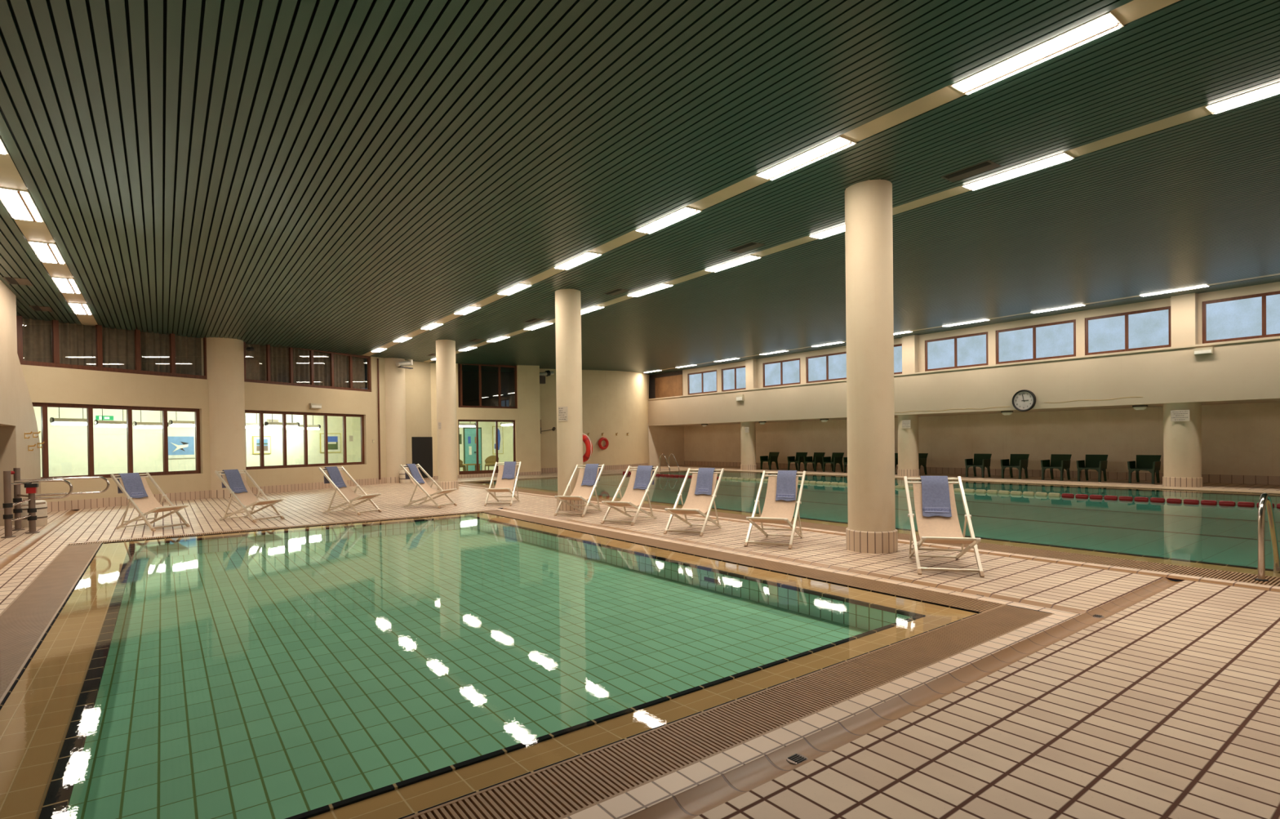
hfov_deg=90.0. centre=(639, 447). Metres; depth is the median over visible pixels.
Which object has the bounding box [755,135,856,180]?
ceiling light
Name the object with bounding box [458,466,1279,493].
trim
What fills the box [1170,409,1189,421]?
notice sign
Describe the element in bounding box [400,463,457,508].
deck chair
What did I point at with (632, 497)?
deck chair
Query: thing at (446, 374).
column
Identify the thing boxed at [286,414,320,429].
tube light
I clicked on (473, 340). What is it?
ceiling vent
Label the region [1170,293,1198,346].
pillar
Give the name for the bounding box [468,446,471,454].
poster
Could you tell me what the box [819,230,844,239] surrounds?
diffuser
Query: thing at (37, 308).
ceiling vent
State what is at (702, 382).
window
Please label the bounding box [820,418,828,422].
lamp
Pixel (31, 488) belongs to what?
gate
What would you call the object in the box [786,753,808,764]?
floor drain
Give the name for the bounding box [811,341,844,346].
ceiling light
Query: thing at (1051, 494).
lane rope
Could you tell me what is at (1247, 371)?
wall
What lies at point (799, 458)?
armchair
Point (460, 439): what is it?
wall picture
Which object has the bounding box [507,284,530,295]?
diffuser
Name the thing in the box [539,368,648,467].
wall
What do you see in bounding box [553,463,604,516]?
deck chair
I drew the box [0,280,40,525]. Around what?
wall
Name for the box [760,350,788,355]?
ceiling light
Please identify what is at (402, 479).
waste bin
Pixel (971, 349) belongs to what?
window
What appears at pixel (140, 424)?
tube light
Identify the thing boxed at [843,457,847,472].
armchair
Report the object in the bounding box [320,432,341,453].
wall picture
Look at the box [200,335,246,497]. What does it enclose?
column
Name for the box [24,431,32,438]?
coat hook
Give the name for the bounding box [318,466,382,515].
deck chair
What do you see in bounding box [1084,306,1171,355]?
window
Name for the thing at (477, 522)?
pool water
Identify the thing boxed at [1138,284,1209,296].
ceiling light
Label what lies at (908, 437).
column
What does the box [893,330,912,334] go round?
ceiling light
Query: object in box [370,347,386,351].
ceiling light
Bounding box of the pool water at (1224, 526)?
[461,470,1279,555]
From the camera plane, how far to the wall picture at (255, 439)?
23.09 m
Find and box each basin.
[0,511,981,818]
[471,470,1279,581]
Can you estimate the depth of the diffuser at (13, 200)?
7.73 m
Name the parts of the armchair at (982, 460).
leg, armrest, leg, backrest, leg, armrest, leg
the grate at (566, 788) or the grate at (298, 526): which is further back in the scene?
the grate at (298, 526)
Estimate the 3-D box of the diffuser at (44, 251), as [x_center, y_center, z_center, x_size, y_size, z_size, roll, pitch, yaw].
[-9.031,-2.941,9.692,0.189,0.016,1.211,-3,2,-37]
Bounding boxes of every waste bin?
[21,499,47,527]
[399,470,411,483]
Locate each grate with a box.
[0,542,101,704]
[66,509,499,545]
[402,604,1054,818]
[458,481,1279,586]
[484,510,1004,612]
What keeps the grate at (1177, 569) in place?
in the floor
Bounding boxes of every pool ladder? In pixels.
[659,453,679,471]
[1254,493,1279,582]
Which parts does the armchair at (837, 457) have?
leg, armrest, backrest, armrest, leg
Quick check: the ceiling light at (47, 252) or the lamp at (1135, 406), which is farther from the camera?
the lamp at (1135, 406)
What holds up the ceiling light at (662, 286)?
attached to the ceiling
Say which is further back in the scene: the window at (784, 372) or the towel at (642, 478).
the window at (784, 372)
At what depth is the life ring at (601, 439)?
32.02 m
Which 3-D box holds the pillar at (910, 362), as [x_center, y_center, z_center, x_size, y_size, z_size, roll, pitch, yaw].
[10.011,-3.525,23.619,0.370,1.600,0.500,-1,1,-37]
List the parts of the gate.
post, post, rail, rail, rail, rail, post, rail, looped arm, looped arm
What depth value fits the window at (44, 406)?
16.09 m
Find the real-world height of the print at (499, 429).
1.140 m
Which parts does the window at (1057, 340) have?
pane, pane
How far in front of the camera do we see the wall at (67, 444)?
19.64 m
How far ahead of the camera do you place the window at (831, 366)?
26.75 m
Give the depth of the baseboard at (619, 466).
32.59 m
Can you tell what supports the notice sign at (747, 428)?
attached to the column at (748, 440)
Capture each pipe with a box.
[377,358,380,479]
[540,419,555,433]
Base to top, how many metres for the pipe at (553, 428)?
0.660 m
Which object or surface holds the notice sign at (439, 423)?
attached to the column at (446, 374)
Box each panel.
[411,436,432,477]
[654,374,682,398]
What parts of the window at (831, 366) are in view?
pane, pane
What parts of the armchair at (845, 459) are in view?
armrest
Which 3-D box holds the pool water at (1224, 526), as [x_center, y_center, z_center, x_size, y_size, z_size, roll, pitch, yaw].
[6.056,1.201,16.859,12.150,0.001,26.550,-1,1,-37]
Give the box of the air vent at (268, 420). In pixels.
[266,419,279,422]
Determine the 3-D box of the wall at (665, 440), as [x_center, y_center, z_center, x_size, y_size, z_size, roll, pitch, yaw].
[1.549,-0.140,36.838,2.800,2.400,0.001,-1,1,-36]
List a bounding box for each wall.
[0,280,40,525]
[20,355,431,502]
[33,406,352,476]
[351,416,360,462]
[364,364,367,389]
[430,362,541,475]
[458,421,513,471]
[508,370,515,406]
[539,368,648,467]
[647,374,649,465]
[648,336,1279,426]
[648,370,682,398]
[648,426,684,466]
[682,281,1279,395]
[684,401,1279,475]
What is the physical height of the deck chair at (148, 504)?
0.983 m
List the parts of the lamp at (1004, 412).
glass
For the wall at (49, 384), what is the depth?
17.79 m
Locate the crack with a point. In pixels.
(1003, 406)
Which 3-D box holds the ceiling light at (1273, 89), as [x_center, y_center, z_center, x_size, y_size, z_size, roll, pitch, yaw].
[6.069,-3.390,5.937,0.301,0.056,1.200,-1,1,-37]
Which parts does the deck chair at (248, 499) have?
rail, seat rail, seat rail, rail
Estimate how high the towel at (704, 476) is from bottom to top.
0.427 m
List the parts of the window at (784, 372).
pane, pane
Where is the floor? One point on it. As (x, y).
(1166, 705)
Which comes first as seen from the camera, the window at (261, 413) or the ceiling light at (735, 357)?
the window at (261, 413)
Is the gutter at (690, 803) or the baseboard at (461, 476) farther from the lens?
the baseboard at (461, 476)
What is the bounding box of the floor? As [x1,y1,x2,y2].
[0,464,1279,818]
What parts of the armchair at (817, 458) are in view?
armrest, backrest, armrest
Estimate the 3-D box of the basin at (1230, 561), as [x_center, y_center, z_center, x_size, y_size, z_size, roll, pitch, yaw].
[6.056,1.343,16.863,12.174,0.296,26.567,-1,1,-37]
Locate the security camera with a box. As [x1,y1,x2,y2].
[245,345,253,351]
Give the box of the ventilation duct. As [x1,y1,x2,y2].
[395,359,413,368]
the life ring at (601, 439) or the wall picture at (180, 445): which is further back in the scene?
the life ring at (601, 439)
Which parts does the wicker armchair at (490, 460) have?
seat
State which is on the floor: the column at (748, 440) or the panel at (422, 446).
the column at (748, 440)
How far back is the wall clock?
20.30 m
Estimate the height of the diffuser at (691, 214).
0.016 m
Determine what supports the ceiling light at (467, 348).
attached to the ceiling
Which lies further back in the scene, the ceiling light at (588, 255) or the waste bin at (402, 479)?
the waste bin at (402, 479)
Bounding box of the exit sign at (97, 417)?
[95,415,113,420]
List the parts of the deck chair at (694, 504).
rail, seat rail, seat rail, rail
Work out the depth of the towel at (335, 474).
13.56 m
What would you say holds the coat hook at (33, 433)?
attached to the wall at (17, 414)
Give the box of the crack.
[894,406,1005,413]
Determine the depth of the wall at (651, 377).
36.16 m
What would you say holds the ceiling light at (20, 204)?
attached to the ceiling
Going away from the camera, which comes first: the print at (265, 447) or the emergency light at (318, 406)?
the emergency light at (318, 406)
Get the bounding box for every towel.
[116,472,147,497]
[221,469,247,493]
[323,466,346,488]
[404,463,424,483]
[502,461,516,479]
[581,463,599,485]
[633,465,653,489]
[694,467,715,494]
[775,470,797,501]
[920,475,951,517]
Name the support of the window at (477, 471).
in the wall at (526, 416)
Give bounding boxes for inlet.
[699,573,724,586]
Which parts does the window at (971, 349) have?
pane, pane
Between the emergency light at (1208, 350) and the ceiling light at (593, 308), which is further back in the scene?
the emergency light at (1208, 350)
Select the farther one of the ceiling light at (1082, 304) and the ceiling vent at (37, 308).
the ceiling light at (1082, 304)
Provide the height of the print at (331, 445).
0.530 m
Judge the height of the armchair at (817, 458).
0.820 m
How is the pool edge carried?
on the floor
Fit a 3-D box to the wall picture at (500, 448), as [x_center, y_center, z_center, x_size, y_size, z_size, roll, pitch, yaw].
[-7.412,-0.371,33.367,0.580,1.450,0.038,-1,1,-37]
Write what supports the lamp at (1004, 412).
attached to the wall at (1247, 371)
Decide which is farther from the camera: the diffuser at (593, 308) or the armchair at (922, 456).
the armchair at (922, 456)
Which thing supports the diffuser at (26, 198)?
attached to the ceiling light at (20, 204)
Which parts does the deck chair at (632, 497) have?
rail, seat rail, seat rail, rail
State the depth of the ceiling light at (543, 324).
17.77 m
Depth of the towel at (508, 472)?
15.47 m
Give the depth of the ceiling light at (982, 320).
20.74 m
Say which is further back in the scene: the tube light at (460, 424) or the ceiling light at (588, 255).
the tube light at (460, 424)
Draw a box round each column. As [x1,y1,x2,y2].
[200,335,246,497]
[384,357,406,483]
[435,339,458,489]
[555,288,585,511]
[740,421,756,470]
[844,179,897,553]
[897,414,919,475]
[1162,402,1202,487]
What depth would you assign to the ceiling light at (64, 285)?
11.60 m
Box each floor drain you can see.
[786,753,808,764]
[1093,613,1104,617]
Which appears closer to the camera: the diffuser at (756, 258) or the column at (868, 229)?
the column at (868, 229)
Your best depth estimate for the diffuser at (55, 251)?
9.75 m
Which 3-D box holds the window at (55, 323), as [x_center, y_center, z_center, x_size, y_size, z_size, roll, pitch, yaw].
[-13.018,-2.501,15.753,0.082,1.300,4.620,0,1,25]
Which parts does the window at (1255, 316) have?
pane, pane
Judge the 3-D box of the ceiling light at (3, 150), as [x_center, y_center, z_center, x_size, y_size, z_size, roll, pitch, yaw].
[-6.139,-2.957,5.893,0.300,0.050,1.190,-3,2,-37]
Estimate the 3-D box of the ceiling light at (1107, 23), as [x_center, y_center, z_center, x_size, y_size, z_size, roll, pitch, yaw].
[3.267,-3.261,5.347,0.300,0.050,1.210,-3,2,-37]
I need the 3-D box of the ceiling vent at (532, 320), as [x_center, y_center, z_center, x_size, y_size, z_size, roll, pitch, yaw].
[-2.805,-3.349,16.889,0.320,0.015,0.580,-3,2,-37]
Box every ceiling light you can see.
[0,135,8,155]
[0,186,44,222]
[27,240,66,263]
[50,276,81,293]
[67,302,92,315]
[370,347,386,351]
[393,336,412,342]
[420,322,444,329]
[453,306,481,315]
[457,346,477,351]
[486,336,510,342]
[496,283,532,295]
[523,322,553,330]
[553,251,602,270]
[581,305,604,314]
[626,283,673,297]
[634,206,702,233]
[703,254,761,271]
[714,357,737,361]
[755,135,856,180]
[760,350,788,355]
[808,223,844,239]
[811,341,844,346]
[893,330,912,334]
[941,319,990,326]
[950,11,1124,95]
[960,151,1075,191]
[1029,303,1086,313]
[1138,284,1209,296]
[1204,80,1279,114]
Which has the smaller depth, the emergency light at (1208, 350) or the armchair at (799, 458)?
the emergency light at (1208, 350)
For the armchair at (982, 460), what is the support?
on the floor
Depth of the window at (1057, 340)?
20.36 m
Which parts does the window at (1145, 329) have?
pane, pane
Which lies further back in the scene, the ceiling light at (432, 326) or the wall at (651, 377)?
the wall at (651, 377)
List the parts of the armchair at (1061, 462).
leg, armrest, leg, backrest, leg, armrest, leg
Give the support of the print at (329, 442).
attached to the wall picture at (334, 440)
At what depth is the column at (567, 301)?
13.35 m
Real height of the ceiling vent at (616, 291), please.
0.015 m
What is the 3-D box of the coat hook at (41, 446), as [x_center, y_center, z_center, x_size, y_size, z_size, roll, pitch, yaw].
[-13.272,-0.055,14.175,0.122,0.148,0.060,-1,1,-37]
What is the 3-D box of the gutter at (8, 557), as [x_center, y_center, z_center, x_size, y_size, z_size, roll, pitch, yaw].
[-8.175,1.472,8.234,0.160,0.028,19.020,-1,1,-37]
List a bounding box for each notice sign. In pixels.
[438,422,441,429]
[558,406,568,421]
[745,426,749,432]
[902,419,911,428]
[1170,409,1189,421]
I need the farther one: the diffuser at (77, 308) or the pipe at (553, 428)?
the pipe at (553, 428)
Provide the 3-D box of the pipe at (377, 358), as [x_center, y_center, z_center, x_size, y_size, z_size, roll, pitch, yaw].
[-9.478,-1.022,23.218,0.052,4.390,0.052,-1,1,-14]
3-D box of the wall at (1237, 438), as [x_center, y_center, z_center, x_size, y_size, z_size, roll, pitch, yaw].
[12.295,-0.266,24.802,0.200,2.600,33.000,-1,1,-37]
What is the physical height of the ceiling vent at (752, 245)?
0.015 m
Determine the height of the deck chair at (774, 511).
0.983 m
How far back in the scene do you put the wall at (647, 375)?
35.91 m
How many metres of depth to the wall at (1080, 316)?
20.75 m
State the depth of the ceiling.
7.13 m
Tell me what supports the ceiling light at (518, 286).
attached to the ceiling
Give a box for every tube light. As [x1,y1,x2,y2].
[49,407,87,425]
[93,408,126,427]
[132,409,168,428]
[168,417,195,426]
[245,413,259,428]
[264,413,299,427]
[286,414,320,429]
[458,422,475,426]
[500,422,512,426]
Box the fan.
[539,369,554,383]
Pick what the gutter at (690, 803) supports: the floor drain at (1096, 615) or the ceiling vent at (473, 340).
the floor drain at (1096, 615)
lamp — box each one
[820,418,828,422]
[1000,410,1013,414]
[1132,404,1147,409]
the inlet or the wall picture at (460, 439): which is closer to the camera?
the inlet
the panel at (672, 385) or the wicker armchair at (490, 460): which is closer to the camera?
the wicker armchair at (490, 460)
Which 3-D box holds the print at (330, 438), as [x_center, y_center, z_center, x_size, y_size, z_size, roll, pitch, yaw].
[-12.403,-0.325,25.666,0.006,0.226,0.634,0,1,25]
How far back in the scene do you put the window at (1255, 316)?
16.49 m
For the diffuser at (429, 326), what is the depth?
17.15 m
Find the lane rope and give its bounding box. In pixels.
[622,471,1279,507]
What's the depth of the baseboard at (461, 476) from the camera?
27.05 m
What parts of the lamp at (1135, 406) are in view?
glass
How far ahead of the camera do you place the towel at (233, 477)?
12.55 m
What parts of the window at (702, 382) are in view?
pane, pane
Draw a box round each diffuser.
[0,142,5,154]
[0,188,32,221]
[20,191,41,222]
[29,241,57,263]
[49,244,64,263]
[52,277,74,293]
[68,302,86,314]
[69,279,79,293]
[83,304,91,315]
[371,348,383,351]
[421,323,439,329]
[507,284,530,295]
[565,253,600,270]
[581,306,600,313]
[635,284,672,297]
[648,210,700,233]
[715,257,759,271]
[770,142,853,180]
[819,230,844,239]
[1214,92,1279,113]
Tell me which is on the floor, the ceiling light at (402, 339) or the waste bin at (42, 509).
the waste bin at (42, 509)
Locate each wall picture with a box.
[168,433,195,458]
[252,435,271,453]
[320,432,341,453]
[459,434,462,444]
[492,426,503,453]
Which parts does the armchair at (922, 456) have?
armrest, backrest, leg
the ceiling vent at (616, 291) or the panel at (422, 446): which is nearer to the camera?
the ceiling vent at (616, 291)
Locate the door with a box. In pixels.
[462,426,482,471]
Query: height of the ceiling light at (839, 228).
0.056 m
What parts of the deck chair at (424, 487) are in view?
rail, seat rail, rail, seat rail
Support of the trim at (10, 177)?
attached to the ceiling
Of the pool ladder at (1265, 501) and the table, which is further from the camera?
the table
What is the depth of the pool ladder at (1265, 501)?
6.22 m
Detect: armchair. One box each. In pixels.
[459,459,466,471]
[484,455,498,470]
[760,452,779,469]
[786,452,807,471]
[804,452,825,471]
[822,452,844,471]
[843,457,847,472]
[894,453,897,474]
[918,453,928,475]
[964,453,991,477]
[1000,453,1029,479]
[1040,453,1071,480]
[1076,454,1107,481]
[1127,454,1161,484]
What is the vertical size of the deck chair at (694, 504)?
0.983 m
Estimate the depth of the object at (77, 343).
15.95 m
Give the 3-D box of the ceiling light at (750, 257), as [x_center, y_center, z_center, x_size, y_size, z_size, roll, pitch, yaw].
[1.694,-3.388,11.788,0.301,0.056,1.190,-1,1,-37]
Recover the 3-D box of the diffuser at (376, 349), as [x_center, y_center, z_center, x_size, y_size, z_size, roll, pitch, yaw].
[-8.770,-3.243,21.375,0.189,0.016,0.879,-3,2,-37]
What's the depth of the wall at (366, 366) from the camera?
25.23 m
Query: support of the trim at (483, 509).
on the floor
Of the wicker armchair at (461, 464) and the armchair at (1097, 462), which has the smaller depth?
the armchair at (1097, 462)
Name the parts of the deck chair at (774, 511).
rail, seat rail, seat rail, rail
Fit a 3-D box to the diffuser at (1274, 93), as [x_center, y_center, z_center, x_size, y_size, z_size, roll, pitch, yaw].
[6.155,-3.380,6.002,0.059,0.016,1.172,-4,2,-37]
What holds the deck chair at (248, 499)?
on the floor
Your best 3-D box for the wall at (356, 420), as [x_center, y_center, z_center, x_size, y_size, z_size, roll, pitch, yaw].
[-10.406,0.009,25.967,3.480,2.620,0.001,0,1,25]
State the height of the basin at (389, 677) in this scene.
0.258 m
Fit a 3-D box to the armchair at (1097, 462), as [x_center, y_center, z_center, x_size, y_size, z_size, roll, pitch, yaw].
[14.140,0.647,19.962,0.690,0.820,0.660,-1,1,-36]
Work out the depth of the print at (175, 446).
20.51 m
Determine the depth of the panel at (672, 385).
34.99 m
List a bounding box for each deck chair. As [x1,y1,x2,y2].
[110,472,190,531]
[214,469,284,522]
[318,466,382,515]
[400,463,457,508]
[484,461,521,506]
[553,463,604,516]
[600,465,658,525]
[663,467,724,536]
[744,470,805,549]
[903,475,984,577]
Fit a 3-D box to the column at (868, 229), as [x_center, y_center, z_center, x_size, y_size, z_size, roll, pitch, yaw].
[2.954,-1.002,8.215,0.626,4.630,0.626,-1,1,-37]
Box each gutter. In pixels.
[0,508,80,569]
[458,484,1279,591]
[502,507,1088,613]
[623,577,1185,818]
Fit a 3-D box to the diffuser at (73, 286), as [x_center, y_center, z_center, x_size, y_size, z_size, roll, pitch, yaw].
[-10.380,-2.947,11.743,0.059,0.016,1.270,-3,2,-37]
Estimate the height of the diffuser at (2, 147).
0.016 m
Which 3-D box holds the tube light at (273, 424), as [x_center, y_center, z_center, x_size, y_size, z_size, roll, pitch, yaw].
[-12.165,-0.958,21.753,0.138,0.582,1.200,0,1,25]
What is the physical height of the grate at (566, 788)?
0.061 m
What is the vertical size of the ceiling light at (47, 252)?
0.050 m
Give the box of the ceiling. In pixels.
[0,0,1279,374]
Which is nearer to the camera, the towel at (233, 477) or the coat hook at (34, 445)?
the towel at (233, 477)
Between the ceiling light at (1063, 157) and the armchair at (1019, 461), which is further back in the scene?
the armchair at (1019, 461)
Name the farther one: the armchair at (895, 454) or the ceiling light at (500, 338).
the armchair at (895, 454)
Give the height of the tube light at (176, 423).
0.582 m
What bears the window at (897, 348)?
in the wall at (1080, 316)
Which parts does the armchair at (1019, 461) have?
leg, armrest, leg, backrest, leg, armrest, leg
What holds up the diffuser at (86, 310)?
attached to the ceiling light at (77, 308)
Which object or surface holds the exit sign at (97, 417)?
attached to the wall at (49, 384)
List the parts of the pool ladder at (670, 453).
handrail, handrail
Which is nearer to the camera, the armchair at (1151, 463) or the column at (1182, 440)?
the column at (1182, 440)
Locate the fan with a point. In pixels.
(542, 379)
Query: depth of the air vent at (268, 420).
23.44 m
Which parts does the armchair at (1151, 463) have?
leg, armrest, leg, backrest, leg, armrest, leg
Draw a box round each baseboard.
[47,476,432,511]
[432,471,541,479]
[541,462,648,472]
[684,460,1279,484]
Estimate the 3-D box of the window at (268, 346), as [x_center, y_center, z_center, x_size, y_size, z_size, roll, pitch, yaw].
[-10.681,-2.590,20.868,0.084,1.280,4.690,0,1,25]
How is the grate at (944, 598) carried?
in the floor
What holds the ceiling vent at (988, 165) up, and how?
in the ceiling
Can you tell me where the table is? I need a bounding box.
[462,463,480,471]
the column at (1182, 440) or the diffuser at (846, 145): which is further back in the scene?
the column at (1182, 440)
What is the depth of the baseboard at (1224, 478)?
22.01 m
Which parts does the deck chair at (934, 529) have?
rail, seat rail, seat rail, rail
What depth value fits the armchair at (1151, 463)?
18.96 m
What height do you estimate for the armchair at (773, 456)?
0.820 m
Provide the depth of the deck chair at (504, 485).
15.25 m
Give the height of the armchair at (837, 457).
0.820 m
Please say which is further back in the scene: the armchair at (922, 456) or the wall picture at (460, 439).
the wall picture at (460, 439)
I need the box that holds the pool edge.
[68,484,1279,818]
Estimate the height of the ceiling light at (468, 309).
0.050 m
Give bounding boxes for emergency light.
[308,403,321,408]
[736,394,743,400]
[1193,346,1213,355]
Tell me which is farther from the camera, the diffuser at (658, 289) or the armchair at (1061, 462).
the armchair at (1061, 462)
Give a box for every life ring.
[582,433,592,462]
[598,437,608,449]
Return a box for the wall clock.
[1012,389,1035,411]
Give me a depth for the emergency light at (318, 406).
20.74 m
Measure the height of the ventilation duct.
0.340 m
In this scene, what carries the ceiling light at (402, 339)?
attached to the ceiling
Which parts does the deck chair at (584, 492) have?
rail, seat rail, seat rail, rail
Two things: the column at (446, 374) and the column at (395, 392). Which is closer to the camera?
the column at (446, 374)
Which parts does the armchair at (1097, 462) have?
leg, armrest, leg, backrest, leg, armrest, leg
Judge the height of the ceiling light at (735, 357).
0.056 m
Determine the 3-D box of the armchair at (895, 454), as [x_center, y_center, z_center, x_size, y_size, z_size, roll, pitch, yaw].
[10.051,0.648,25.431,0.690,0.820,0.660,-1,1,-35]
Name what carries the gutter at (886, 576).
on the floor
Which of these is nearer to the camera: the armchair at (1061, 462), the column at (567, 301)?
the column at (567, 301)
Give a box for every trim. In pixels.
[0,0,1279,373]
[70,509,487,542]
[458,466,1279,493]
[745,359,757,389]
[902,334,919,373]
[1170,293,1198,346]
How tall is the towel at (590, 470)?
0.436 m
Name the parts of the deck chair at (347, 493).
rail, seat rail, rail, seat rail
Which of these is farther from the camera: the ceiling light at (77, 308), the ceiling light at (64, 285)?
the ceiling light at (77, 308)
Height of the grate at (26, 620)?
0.061 m
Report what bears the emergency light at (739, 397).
attached to the wall at (1247, 371)
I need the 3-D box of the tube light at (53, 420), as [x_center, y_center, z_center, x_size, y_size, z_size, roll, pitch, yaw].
[-14.602,-0.856,16.420,0.138,0.582,0.830,0,1,25]
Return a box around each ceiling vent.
[2,275,32,285]
[29,305,53,311]
[468,338,484,342]
[524,318,543,322]
[603,288,630,295]
[727,241,765,253]
[940,160,1001,182]
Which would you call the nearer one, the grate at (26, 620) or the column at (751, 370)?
the grate at (26, 620)
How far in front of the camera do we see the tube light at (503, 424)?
31.43 m
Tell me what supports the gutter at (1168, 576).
on the floor
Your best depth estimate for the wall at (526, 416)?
28.09 m
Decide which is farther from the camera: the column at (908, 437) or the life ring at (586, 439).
the column at (908, 437)
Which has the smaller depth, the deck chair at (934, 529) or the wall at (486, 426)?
the deck chair at (934, 529)
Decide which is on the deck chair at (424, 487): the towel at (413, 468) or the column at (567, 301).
the towel at (413, 468)
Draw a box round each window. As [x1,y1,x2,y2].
[16,315,207,379]
[31,402,200,479]
[243,340,371,391]
[244,409,364,469]
[457,364,517,408]
[457,419,515,474]
[688,369,716,395]
[721,365,746,391]
[763,358,800,386]
[806,351,846,382]
[893,343,902,374]
[924,331,988,371]
[995,319,1075,364]
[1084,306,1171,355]
[1202,290,1279,343]
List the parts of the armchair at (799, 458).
armrest, backrest, armrest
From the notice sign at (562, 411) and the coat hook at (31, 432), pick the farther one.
the notice sign at (562, 411)
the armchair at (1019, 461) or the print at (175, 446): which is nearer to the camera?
the print at (175, 446)
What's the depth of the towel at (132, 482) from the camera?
11.45 m
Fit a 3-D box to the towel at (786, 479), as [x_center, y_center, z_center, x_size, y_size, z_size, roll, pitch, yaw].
[2.127,0.553,9.244,0.307,0.426,0.348,0,1,25]
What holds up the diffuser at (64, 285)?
attached to the ceiling light at (64, 285)
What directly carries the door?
in the wall at (486, 426)
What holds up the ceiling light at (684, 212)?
attached to the ceiling
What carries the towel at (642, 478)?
on the deck chair at (632, 497)
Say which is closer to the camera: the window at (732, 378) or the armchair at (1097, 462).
the armchair at (1097, 462)
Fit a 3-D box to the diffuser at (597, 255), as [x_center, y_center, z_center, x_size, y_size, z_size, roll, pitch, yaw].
[-1.016,-3.252,11.253,0.059,0.016,1.133,-3,2,-37]
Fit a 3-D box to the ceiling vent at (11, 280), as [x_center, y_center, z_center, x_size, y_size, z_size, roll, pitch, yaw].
[-10.951,-2.922,11.260,0.320,0.015,0.580,-3,2,-37]
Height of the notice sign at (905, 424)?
0.300 m
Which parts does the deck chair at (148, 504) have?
rail, seat rail, rail, seat rail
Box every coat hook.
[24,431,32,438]
[27,444,36,450]
[32,431,40,437]
[37,441,44,448]
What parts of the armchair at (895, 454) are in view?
armrest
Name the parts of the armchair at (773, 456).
armrest, leg, backrest, armrest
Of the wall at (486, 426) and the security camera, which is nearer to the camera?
the security camera
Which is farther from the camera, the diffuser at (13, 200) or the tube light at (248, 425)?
the tube light at (248, 425)
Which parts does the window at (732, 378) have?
pane, pane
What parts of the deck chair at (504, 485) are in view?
rail, seat rail, seat rail, rail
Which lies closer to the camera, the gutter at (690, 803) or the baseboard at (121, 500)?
the gutter at (690, 803)
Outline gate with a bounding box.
[0,467,109,537]
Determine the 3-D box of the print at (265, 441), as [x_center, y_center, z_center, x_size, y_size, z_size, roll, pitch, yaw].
[-13.606,-0.082,23.030,0.005,0.422,0.422,0,1,25]
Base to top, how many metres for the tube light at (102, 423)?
0.582 m
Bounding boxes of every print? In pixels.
[171,442,188,452]
[256,439,267,445]
[256,445,267,450]
[327,435,337,441]
[328,441,336,444]
[328,441,337,449]
[497,428,500,449]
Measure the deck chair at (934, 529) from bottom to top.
0.983 m
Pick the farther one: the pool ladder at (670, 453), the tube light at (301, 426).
the pool ladder at (670, 453)

